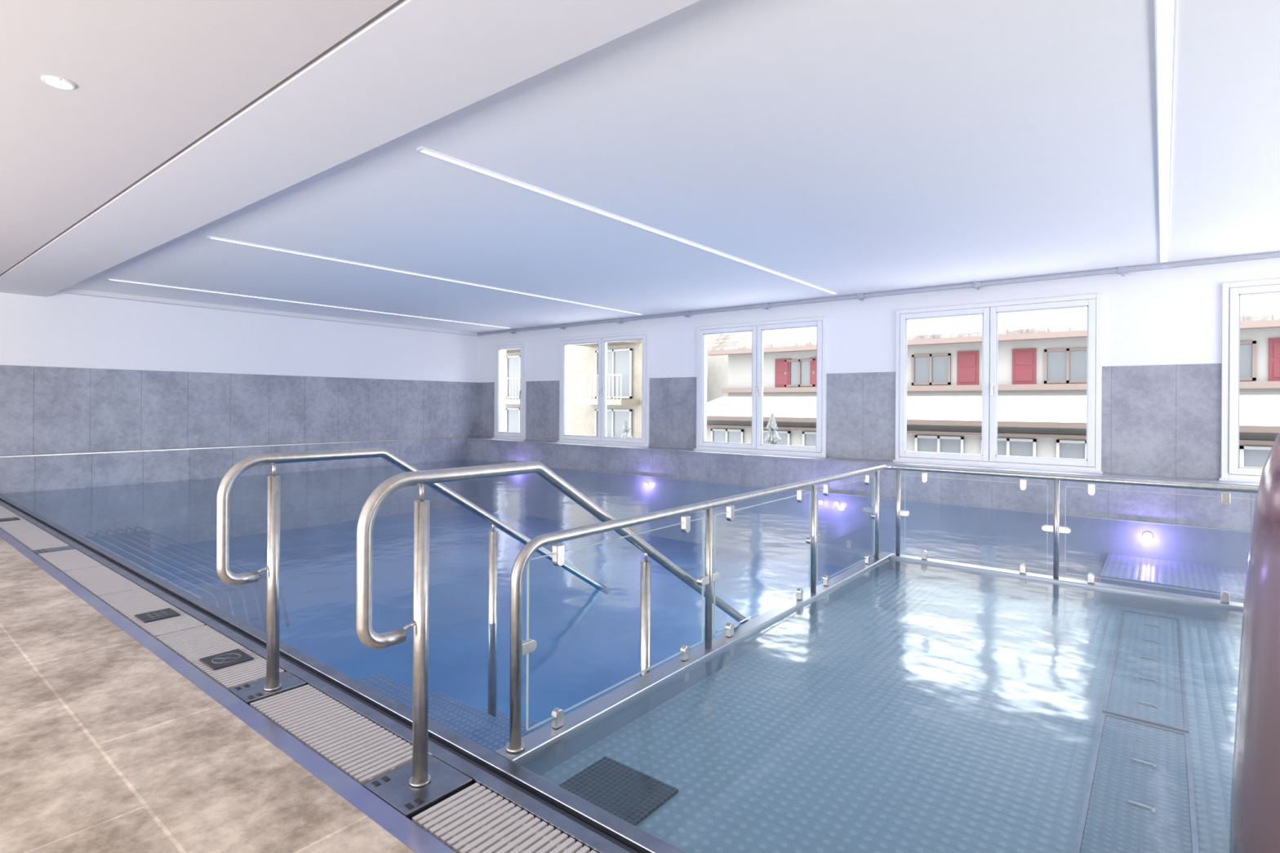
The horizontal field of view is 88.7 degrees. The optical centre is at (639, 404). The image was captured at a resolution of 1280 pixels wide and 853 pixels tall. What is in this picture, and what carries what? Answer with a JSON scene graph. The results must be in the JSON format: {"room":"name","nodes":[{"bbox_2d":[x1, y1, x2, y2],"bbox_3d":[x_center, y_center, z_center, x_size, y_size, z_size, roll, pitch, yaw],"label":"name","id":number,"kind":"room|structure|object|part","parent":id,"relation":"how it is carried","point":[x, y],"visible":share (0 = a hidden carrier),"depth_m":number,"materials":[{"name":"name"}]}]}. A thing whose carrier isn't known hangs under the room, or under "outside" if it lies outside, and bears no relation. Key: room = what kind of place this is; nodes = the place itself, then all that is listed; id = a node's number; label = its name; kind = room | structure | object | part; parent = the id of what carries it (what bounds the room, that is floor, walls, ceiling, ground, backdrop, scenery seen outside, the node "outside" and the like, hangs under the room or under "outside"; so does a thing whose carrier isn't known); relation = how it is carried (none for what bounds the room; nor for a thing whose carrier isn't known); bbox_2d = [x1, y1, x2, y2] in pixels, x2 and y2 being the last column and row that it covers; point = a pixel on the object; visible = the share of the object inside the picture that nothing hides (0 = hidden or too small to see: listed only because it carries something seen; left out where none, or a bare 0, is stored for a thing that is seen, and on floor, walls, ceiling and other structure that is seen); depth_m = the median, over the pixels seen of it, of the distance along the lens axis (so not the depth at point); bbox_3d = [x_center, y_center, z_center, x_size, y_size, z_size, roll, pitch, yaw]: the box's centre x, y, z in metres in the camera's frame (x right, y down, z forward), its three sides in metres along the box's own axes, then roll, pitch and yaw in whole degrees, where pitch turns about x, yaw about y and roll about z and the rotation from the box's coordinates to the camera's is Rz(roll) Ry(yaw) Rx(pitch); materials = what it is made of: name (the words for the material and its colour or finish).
{"room":"indoor swimming pool","nodes":[
{"label":"indoor swimming pool","id":0,"kind":"room"},
{"bbox_2d":[0,0,398,275],"bbox_3d":[-4.039,-1.774,1.579,18.300,0.400,5.415,0,0,39],"label":"ceiling","id":1,"kind":"structure","parent":0,"point":[151,78],"depth_m":3.14,"materials":[{"name":"paint"}]},
{"bbox_2d":[40,75,75,89],"bbox_3d":[-2.824,-1.565,3.183,0.126,0.016,0.126,0,0,39],"label":"recessed light","id":2,"kind":"object","parent":1,"relation":"in","point":[55,82],"visible":1,"depth_m":3.18,"materials":[{"name":"beige plastic"}]},
{"bbox_2d":[0,537,414,852],"bbox_3d":[-4.162,1.375,1.448,18.300,0.200,5.080,0,0,39],"label":"floor","id":3,"kind":"structure","parent":0,"point":[105,747],"depth_m":2.37,"materials":[{"name":"tile"}]},
{"bbox_2d":[0,528,456,852],"bbox_3d":[-2.307,1.355,3.435,17.880,0.143,0.340,0,0,39],"label":"curb","id":4,"kind":"object","parent":3,"relation":"in","point":[408,833],"visible":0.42,"depth_m":2.56,"materials":[{"name":"metal"}]},
{"bbox_2d":[0,505,17,518],"bbox_3d":[-7.558,1.268,7.676,1.180,0.025,0.247,0,0,39],"label":"grate","id":5,"kind":"object","parent":4,"relation":"in","point":[4,513],"visible":0.9,"depth_m":7.54,"materials":[{"name":"plastic"}]},
{"bbox_2d":[0,515,40,533],"bbox_3d":[-6.620,1.273,6.928,1.180,0.025,0.247,0,0,39],"label":"grate","id":6,"kind":"object","parent":4,"relation":"in","point":[22,525],"visible":0.82,"depth_m":6.80,"materials":[{"name":"plastic"}]},
{"bbox_2d":[0,517,20,521],"bbox_3d":[-6.904,1.253,7.149,0.200,0.010,0.180,0,0,39],"label":"plate","id":7,"kind":"object","parent":6,"relation":"on","point":[7,518],"visible":1,"depth_m":7.13,"materials":[{"name":"grey metal"}]},
{"bbox_2d":[8,528,69,551],"bbox_3d":[-5.683,1.279,6.179,1.180,0.025,0.247,0,0,39],"label":"grate","id":8,"kind":"object","parent":4,"relation":"in","point":[35,540],"visible":0.86,"depth_m":6.13,"materials":[{"name":"plastic"}]},
{"bbox_2d":[32,546,75,554],"bbox_3d":[-5.129,1.278,5.734,0.160,0.024,0.257,0,0,39],"label":"plate","id":9,"kind":"object","parent":4,"relation":"on","point":[66,548],"visible":0.77,"depth_m":5.72,"materials":[{"name":"metal"}]},
{"bbox_2d":[37,548,102,573],"bbox_3d":[-4.694,1.285,5.390,0.910,0.025,0.247,0,0,39],"label":"grate","id":10,"kind":"object","parent":4,"relation":"in","point":[71,559],"visible":0.8,"depth_m":5.35,"materials":[{"name":"plastic"}]},
{"bbox_2d":[62,565,142,597],"bbox_3d":[-3.940,1.289,4.788,0.980,0.025,0.247,0,0,39],"label":"grate","id":11,"kind":"object","parent":4,"relation":"in","point":[101,580],"visible":0.81,"depth_m":4.75,"materials":[{"name":"plastic"}]},
{"bbox_2d":[97,588,204,639],"bbox_3d":[-3.080,1.294,4.101,1.180,0.025,0.247,0,0,39],"label":"grate","id":12,"kind":"object","parent":4,"relation":"in","point":[128,604],"visible":0.84,"depth_m":4.08,"materials":[{"name":"plastic"}]},
{"bbox_2d":[134,608,180,622],"bbox_3d":[-2.926,1.277,3.974,0.200,0.010,0.180,0,0,39],"label":"plate","id":13,"kind":"object","parent":12,"relation":"on","point":[166,613],"visible":1,"depth_m":3.96,"materials":[{"name":"grey metal"}]},
{"bbox_2d":[155,625,284,689],"bbox_3d":[-2.201,1.300,3.400,1.030,0.025,0.247,0,0,39],"label":"grate","id":14,"kind":"object","parent":4,"relation":"in","point":[192,645],"visible":0.68,"depth_m":3.39,"materials":[{"name":"plastic"}]},
{"bbox_2d":[199,648,253,670],"bbox_3d":[-2.082,1.281,3.300,0.200,0.011,0.180,0,0,39],"label":"plate","id":15,"kind":"object","parent":14,"relation":"on","point":[224,660],"visible":1,"depth_m":3.29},
{"bbox_2d":[227,671,306,705],"bbox_3d":[-1.706,1.298,3.002,0.200,0.024,0.257,0,0,39],"label":"plate","id":16,"kind":"object","parent":4,"relation":"on","point":[253,691],"visible":0.81,"depth_m":2.97,"materials":[{"name":"metal"}]},
{"bbox_2d":[363,754,472,819],"bbox_3d":[-0.760,1.304,2.247,0.260,0.024,0.257,0,0,39],"label":"plate","id":17,"kind":"object","parent":4,"relation":"on","point":[393,788],"visible":0.86,"depth_m":2.21,"materials":[{"name":"metal"}]},
{"bbox_2d":[412,782,596,852],"bbox_3d":[-0.173,1.312,1.781,1.200,0.025,0.247,0,0,39],"label":"grate","id":18,"kind":"object","parent":4,"relation":"in","point":[473,820],"visible":0.94,"depth_m":2.01,"materials":[{"name":"plastic"}]},
{"bbox_2d":[0,292,481,548],"bbox_3d":[-8.247,0.301,10.645,0.430,4.100,14.350,0,0,39],"label":"wall","id":19,"kind":"structure","parent":0,"point":[95,391],"depth_m":11.32,"materials":[{"name":"tile"}]},
{"bbox_2d":[249,684,412,786],"bbox_3d":[-1.244,1.305,2.635,0.940,0.025,0.247,0,0,39],"label":"grate","id":20,"kind":"object","parent":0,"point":[364,751],"visible":0.8,"depth_m":2.58,"materials":[{"name":"plastic"}]},
{"bbox_2d":[66,0,1279,333],"bbox_3d":[0.651,-1.821,7.454,18.300,0.250,8.250,0,0,39],"label":"ceiling","id":21,"kind":"structure","parent":0,"point":[846,148],"depth_m":4.80,"materials":[{"name":"paint"}]},
{"bbox_2d":[106,278,511,328],"bbox_3d":[-5.125,-1.723,11.840,0.064,0.015,7.140,0,0,39],"label":"recessed light","id":22,"kind":"object","parent":21,"relation":"in","point":[113,279],"visible":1,"depth_m":10.87,"materials":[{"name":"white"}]},
{"bbox_2d":[0,0,700,336],"bbox_3d":[0.321,-1.623,7.042,18.300,0.150,8.565,0,0,39],"label":"soffit","id":23,"kind":"structure","parent":21,"relation":"attached to","point":[415,64],"depth_m":3.48,"materials":[{"name":"paint"}]},
{"bbox_2d":[207,235,643,315],"bbox_3d":[-2.194,-1.706,9.501,0.064,0.015,7.140,0,0,39],"label":"recessed light","id":24,"kind":"object","parent":21,"relation":"in","point":[208,237],"visible":1,"depth_m":8.32,"materials":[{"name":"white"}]},
{"bbox_2d":[416,146,837,294],"bbox_3d":[0.744,-1.688,7.123,0.064,0.015,7.090,0,0,39],"label":"recessed light","id":25,"kind":"object","parent":21,"relation":"in","point":[422,149],"visible":1,"depth_m":5.61,"materials":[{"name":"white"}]},
{"bbox_2d":[477,252,1279,335],"bbox_3d":[3.035,-1.632,10.201,17.800,0.100,0.120,0,0,39],"label":"track","id":26,"kind":"object","parent":21,"relation":"attached to","point":[1120,270],"visible":1,"depth_m":9.14,"materials":[{"name":"metal"}]},
{"bbox_2d":[1154,0,1176,262],"bbox_3d":[3.816,-1.670,4.767,0.072,0.015,7.240,0,0,39],"label":"recessed light","id":27,"kind":"object","parent":21,"relation":"in","point":[1165,11],"visible":1,"depth_m":3.62,"materials":[{"name":"white plastic"}]},
{"bbox_2d":[150,458,1251,724],"bbox_3d":[0.364,1.935,6.802,17.900,1.235,8.100,0,0,39],"label":"basin","id":28,"kind":"object","parent":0,"point":[587,638],"visible":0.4,"depth_m":8.39,"materials":[{"name":"tile"}]},
{"bbox_2d":[83,530,289,632],"bbox_3d":[-5.201,1.988,7.124,4.820,0.762,0.700,0,0,39],"label":"steps","id":29,"kind":"structure","parent":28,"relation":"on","point":[247,602],"depth_m":6.16,"materials":[{"name":"tile"}]},
{"bbox_2d":[0,494,685,852],"bbox_3d":[-2.153,1.351,3.628,17.880,0.132,0.155,0,0,39],"label":"pool lip","id":30,"kind":"structure","parent":28,"relation":"attached to","point":[595,828],"depth_m":2.60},
{"bbox_2d":[356,672,509,752],"bbox_3d":[-1.021,1.954,3.096,1.460,0.880,0.378,0,0,39],"label":"step","id":31,"kind":"structure","parent":28,"relation":"on","point":[491,739],"depth_m":3.18,"materials":[{"name":"blue tile"}]},
{"bbox_2d":[428,690,528,737],"bbox_3d":[-0.784,2.070,3.393,1.460,0.650,0.378,0,0,39],"label":"step","id":32,"kind":"structure","parent":28,"relation":"on","point":[476,713],"depth_m":3.71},
{"bbox_2d":[479,706,537,733],"bbox_3d":[-0.548,2.187,3.690,1.460,0.420,0.378,0,0,39],"label":"step","id":33,"kind":"structure","parent":28,"relation":"on","point":[503,717],"depth_m":4.12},
{"bbox_2d":[216,448,609,717],"bbox_3d":[-1.020,1.097,3.787,0.071,1.744,2.531,0,0,39],"label":"handrail","id":34,"kind":"object","parent":33,"relation":"on","point":[225,575],"visible":0.98,"depth_m":2.97,"materials":[{"name":"metal"}]},
{"bbox_3d":[-1.665,0.774,2.977,0.051,1.027,0.052,0,0,39],"label":"post","id":35,"kind":"part","parent":34,"relation":"part of","materials":[{"name":"metal"}]},
{"bbox_3d":[-1.019,0.799,3.787,0.048,1.147,2.531,0,0,39],"label":"rail","id":36,"kind":"part","parent":34,"relation":"part of","materials":[{"name":"metal"}]},
{"bbox_3d":[-0.889,1.332,3.953,0.051,1.275,0.052,0,0,39],"label":"post","id":37,"kind":"part","parent":34,"relation":"part of","materials":[{"name":"metal"}]},
{"bbox_2d":[355,461,748,787],"bbox_3d":[-0.106,1.103,3.057,0.071,1.744,2.531,0,0,39],"label":"handrail","id":38,"kind":"object","parent":33,"relation":"on","point":[420,778],"visible":0.96,"depth_m":2.23,"materials":[{"name":"metal"}]},
{"bbox_3d":[-0.751,0.779,2.247,0.051,1.027,0.052,0,0,39],"label":"post","id":39,"kind":"part","parent":38,"relation":"part of","materials":[{"name":"metal"}]},
{"bbox_3d":[-0.104,0.804,3.057,0.048,1.147,2.531,0,0,39],"label":"rail","id":40,"kind":"part","parent":38,"relation":"part of","materials":[{"name":"metal"}]},
{"bbox_3d":[0.025,1.338,3.224,0.051,1.275,0.052,0,0,39],"label":"post","id":41,"kind":"part","parent":38,"relation":"part of","materials":[{"name":"metal"}]},
{"bbox_2d":[522,718,546,728],"bbox_3d":[-0.311,2.298,3.987,1.460,0.200,0.378,0,0,39],"label":"step","id":42,"kind":"structure","parent":28,"relation":"on","point":[531,722],"depth_m":4.51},
{"bbox_2d":[0,459,1251,569],"bbox_3d":[0.372,1.322,6.783,17.870,0.001,7.925,0,0,39],"label":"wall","id":43,"kind":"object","parent":28,"relation":"in","point":[96,511],"visible":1,"depth_m":8.44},
{"bbox_2d":[540,569,1241,852],"bbox_3d":[3.539,1.931,1.996,6.940,0.980,4.350,0,0,39],"label":"basin","id":44,"kind":"object","parent":28,"relation":"in","point":[909,713],"visible":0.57,"depth_m":2.87,"materials":[{"name":"blue tile"}]},
{"bbox_2d":[558,756,678,826],"bbox_3d":[-0.092,1.413,2.396,0.360,0.011,0.300,0,0,39],"label":"drain grate","id":45,"kind":"object","parent":44,"relation":"on","point":[631,795],"visible":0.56,"depth_m":2.40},
{"bbox_2d":[494,551,1243,776],"bbox_3d":[3.526,1.391,1.983,6.950,0.140,4.350,0,0,39],"label":"divider","id":46,"kind":"object","parent":44,"relation":"on","point":[546,748],"visible":0.76,"depth_m":4.00,"materials":[{"name":"metal"}]},
{"bbox_2d":[505,464,1258,753],"bbox_3d":[2.034,0.918,3.167,3.107,0.785,4.288,0,0,39],"label":"glass railing","id":47,"kind":"object","parent":46,"relation":"on","point":[518,648],"visible":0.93,"depth_m":3.64,"materials":[{"name":"metal"}]},
{"bbox_3d":[-0.049,0.925,2.991,0.010,0.656,1.226,0,0,39],"label":"glass panel","id":48,"kind":"part","parent":47,"relation":"part of","materials":[{"name":"clear glass"}]},
{"bbox_3d":[0.369,0.921,3.514,0.037,0.758,0.038,0,0,39],"label":"post","id":49,"kind":"part","parent":47,"relation":"part of","materials":[{"name":"metal"}]},
{"bbox_3d":[0.790,0.930,4.042,0.010,0.656,1.236,0,0,39],"label":"glass panel","id":50,"kind":"part","parent":47,"relation":"part of","materials":[{"name":"clear glass"}]},
{"bbox_3d":[1.211,0.926,4.569,0.037,0.758,0.038,0,0,39],"label":"post","id":51,"kind":"part","parent":47,"relation":"part of","materials":[{"name":"metal"}]},
{"bbox_3d":[1.613,0.934,5.073,0.010,0.656,1.176,0,0,39],"label":"glass panel","id":52,"kind":"part","parent":47,"relation":"part of","materials":[{"name":"clear glass"}]},
{"bbox_3d":[2.016,0.931,5.577,0.037,0.758,0.038,0,0,39],"label":"post","id":53,"kind":"part","parent":47,"relation":"part of","materials":[{"name":"metal"}]},
{"bbox_3d":[2.250,0.932,5.710,0.037,0.758,0.038,0,0,39],"label":"post","id":54,"kind":"part","parent":47,"relation":"part of","materials":[{"name":"metal"}]},
{"bbox_3d":[2.707,0.941,5.346,1.056,0.656,0.010,0,0,39],"label":"glass panel","id":55,"kind":"part","parent":47,"relation":"part of","materials":[{"name":"clear glass"}]},
{"bbox_3d":[3.164,0.938,4.981,0.037,0.758,0.038,0,0,39],"label":"post","id":56,"kind":"part","parent":47,"relation":"part of","materials":[{"name":"metal"}]},
{"bbox_3d":[3.625,0.947,4.612,1.066,0.656,0.010,0,0,39],"label":"glass panel","id":57,"kind":"part","parent":47,"relation":"part of","materials":[{"name":"clear glass"}]},
{"bbox_2d":[1073,712,1199,852],"bbox_3d":[1.716,1.422,2.257,0.310,0.015,1.710,0,0,39],"label":"panel","id":58,"kind":"object","parent":44,"relation":"on","point":[1139,797],"visible":1,"depth_m":2.39,"materials":[{"name":"metal"}]},
{"bbox_2d":[1102,609,1189,733],"bbox_3d":[2.874,1.429,3.707,0.310,0.015,1.940,0,0,39],"label":"panel","id":59,"kind":"object","parent":44,"relation":"on","point":[1146,684],"visible":1,"depth_m":3.47,"materials":[{"name":"metal"}]},
{"bbox_2d":[1229,432,1279,852],"bbox_3d":[2.373,0.632,1.455,1.580,1.605,1.580,0,0,39],"label":"column","id":60,"kind":"structure","parent":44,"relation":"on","point":[1255,800],"depth_m":1.78,"materials":[{"name":"red tile"}]},
{"bbox_2d":[1099,553,1246,603],"bbox_3d":[6.408,2.098,6.199,3.300,0.680,1.300,0,0,39],"label":"bench","id":61,"kind":"object","parent":28,"relation":"on","point":[1197,577],"visible":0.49,"depth_m":6.67,"materials":[{"name":"blue tile"}]},
{"bbox_2d":[478,257,1279,479],"bbox_3d":[3.084,0.368,10.518,18.300,4.100,0.310,0,0,39],"label":"wall","id":62,"kind":"structure","parent":0,"point":[1162,329],"depth_m":8.95,"materials":[{"name":"paint"}]},
{"bbox_2d":[492,341,526,439],"bbox_3d":[-3.010,-0.313,15.165,1.110,2.250,0.195,0,0,39],"label":"window","id":63,"kind":"structure","parent":62,"relation":"in","point":[522,345],"depth_m":15.13,"materials":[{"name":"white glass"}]},
{"bbox_2d":[556,330,650,447],"bbox_3d":[-0.775,-0.300,13.381,2.470,2.250,0.195,0,0,39],"label":"window","id":64,"kind":"structure","parent":62,"relation":"in","point":[602,438],"depth_m":13.33,"materials":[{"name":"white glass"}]},
{"bbox_3d":[-1.217,-0.312,13.753,1.147,2.102,0.105,0,0,39],"label":"sash","id":65,"kind":"part","parent":64,"relation":"part of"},
{"bbox_3d":[-0.314,-0.307,13.032,1.147,2.102,0.105,0,0,39],"label":"sash","id":66,"kind":"part","parent":64,"relation":"part of","materials":[{"name":"glass"}]},
{"bbox_2d":[693,315,827,457],"bbox_3d":[1.999,-0.283,11.166,2.490,2.250,0.195,0,0,39],"label":"window","id":67,"kind":"structure","parent":62,"relation":"in","point":[757,446],"depth_m":11.10,"materials":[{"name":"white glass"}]},
{"bbox_3d":[1.553,-0.296,11.541,1.157,2.102,0.105,0,0,39],"label":"sash","id":68,"kind":"part","parent":67,"relation":"part of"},
{"bbox_3d":[1.987,-0.223,11.089,0.030,0.170,0.060,0,0,39],"label":"handle","id":69,"kind":"part","parent":67,"relation":"part of","materials":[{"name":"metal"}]},
{"bbox_3d":[2.464,-0.290,10.814,1.157,2.102,0.105,0,0,39],"label":"sash","id":70,"kind":"part","parent":67,"relation":"part of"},
{"bbox_2d":[465,437,1259,531],"bbox_3d":[3.000,1.628,10.086,17.880,1.580,0.460,0,0,39],"label":"wall ledge","id":71,"kind":"object","parent":62,"relation":"attached to","point":[734,468],"visible":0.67,"depth_m":9.17,"materials":[{"name":"tile"}]},
{"bbox_2d":[893,293,1102,473],"bbox_3d":[4.777,-0.267,8.948,2.540,2.250,0.195,0,0,39],"label":"window","id":72,"kind":"structure","parent":62,"relation":"in","point":[988,457],"depth_m":8.88,"materials":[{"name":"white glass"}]},
{"bbox_3d":[4.322,-0.279,9.331,1.182,2.102,0.105,0,0,39],"label":"sash","id":73,"kind":"part","parent":72,"relation":"part of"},
{"bbox_3d":[4.766,-0.207,8.871,0.030,0.170,0.060,0,0,39],"label":"handle","id":74,"kind":"part","parent":72,"relation":"part of","materials":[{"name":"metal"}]},
{"bbox_3d":[5.252,-0.274,8.588,1.182,2.102,0.105,0,0,39],"label":"sash","id":75,"kind":"part","parent":72,"relation":"part of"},
{"bbox_2d":[1218,278,1279,482],"bbox_3d":[7.587,-0.250,6.705,2.490,2.250,0.195,0,0,39],"label":"window","id":76,"kind":"structure","parent":62,"relation":"in","point":[1231,470],"depth_m":7.38,"materials":[{"name":"white plastic"}]},
{"label":"outside","id":77,"kind":"structure","parent":0,"visible":0},
{"bbox_3d":[13.399,3.480,40.853,90.000,0.200,59.400,0,0,39],"label":"ground","id":78,"kind":"structure","parent":77,"visible":0},
{"bbox_2d":[505,333,728,438],"bbox_3d":[-4.699,-2.228,33.768,18.500,11.000,9.100,0,0,39],"label":"building","id":79,"kind":"structure","parent":78,"relation":"on","point":[624,358],"depth_m":27.00,"materials":[{"name":"beige paint"}]},
{"bbox_2d":[620,416,632,438],"bbox_3d":[-0.437,1.828,20.134,1.397,2.939,1.648,0,0,39],"label":"fir tree","id":80,"kind":"object","parent":78,"relation":"on","point":[626,433],"visible":0.14,"depth_m":20.10,"materials":[{"name":"white plant"}]},
{"bbox_2d":[764,412,782,444],"bbox_3d":[3.278,1.744,16.492,1.644,3.150,1.666,0,0,39],"label":"fir tree","id":81,"kind":"object","parent":78,"relation":"on","point":[772,435],"visible":0.2,"depth_m":16.46,"materials":[{"name":"white plant"}]},
{"bbox_2d":[706,293,1279,467],"bbox_3d":[14.123,-1.466,18.962,25.600,9.700,8.750,0,0,39],"label":"building","id":82,"kind":"structure","parent":78,"relation":"on","point":[1042,354],"depth_m":18.88,"materials":[{"name":"white paint"}]},
{"bbox_2d":[774,358,791,387],"bbox_3d":[5.214,-1.144,23.930,0.600,1.050,0.080,0,0,39],"label":"shutter","id":83,"kind":"object","parent":82,"relation":"hanging from","point":[782,366],"depth_m":23.89,"materials":[{"name":"red wood"}]},
{"bbox_2d":[809,357,816,386],"bbox_3d":[6.277,-1.138,23.081,0.600,1.050,0.080,0,0,39],"label":"shutter","id":84,"kind":"object","parent":82,"relation":"hanging from","point":[812,360],"depth_m":23.17,"materials":[{"name":"red wood"}]},
{"bbox_2d":[956,350,978,385],"bbox_3d":[10.043,-1.115,20.074,0.600,1.050,0.080,0,0,39],"label":"shutter","id":85,"kind":"object","parent":82,"relation":"hanging from","point":[967,361],"depth_m":20.05,"materials":[{"name":"red wood"}]},
{"bbox_2d":[1012,347,1035,384],"bbox_3d":[11.216,-1.109,19.138,0.600,1.050,0.080,0,0,39],"label":"shutter","id":86,"kind":"object","parent":82,"relation":"hanging from","point":[1024,359],"depth_m":19.11,"materials":[{"name":"red wood"}]},
{"bbox_2d":[1268,337,1279,381],"bbox_3d":[15.498,-1.083,15.719,0.600,1.050,0.080,0,0,39],"label":"shutter","id":87,"kind":"object","parent":82,"relation":"hanging from","point":[1273,343],"depth_m":15.82,"materials":[{"name":"wood"}]}
]}

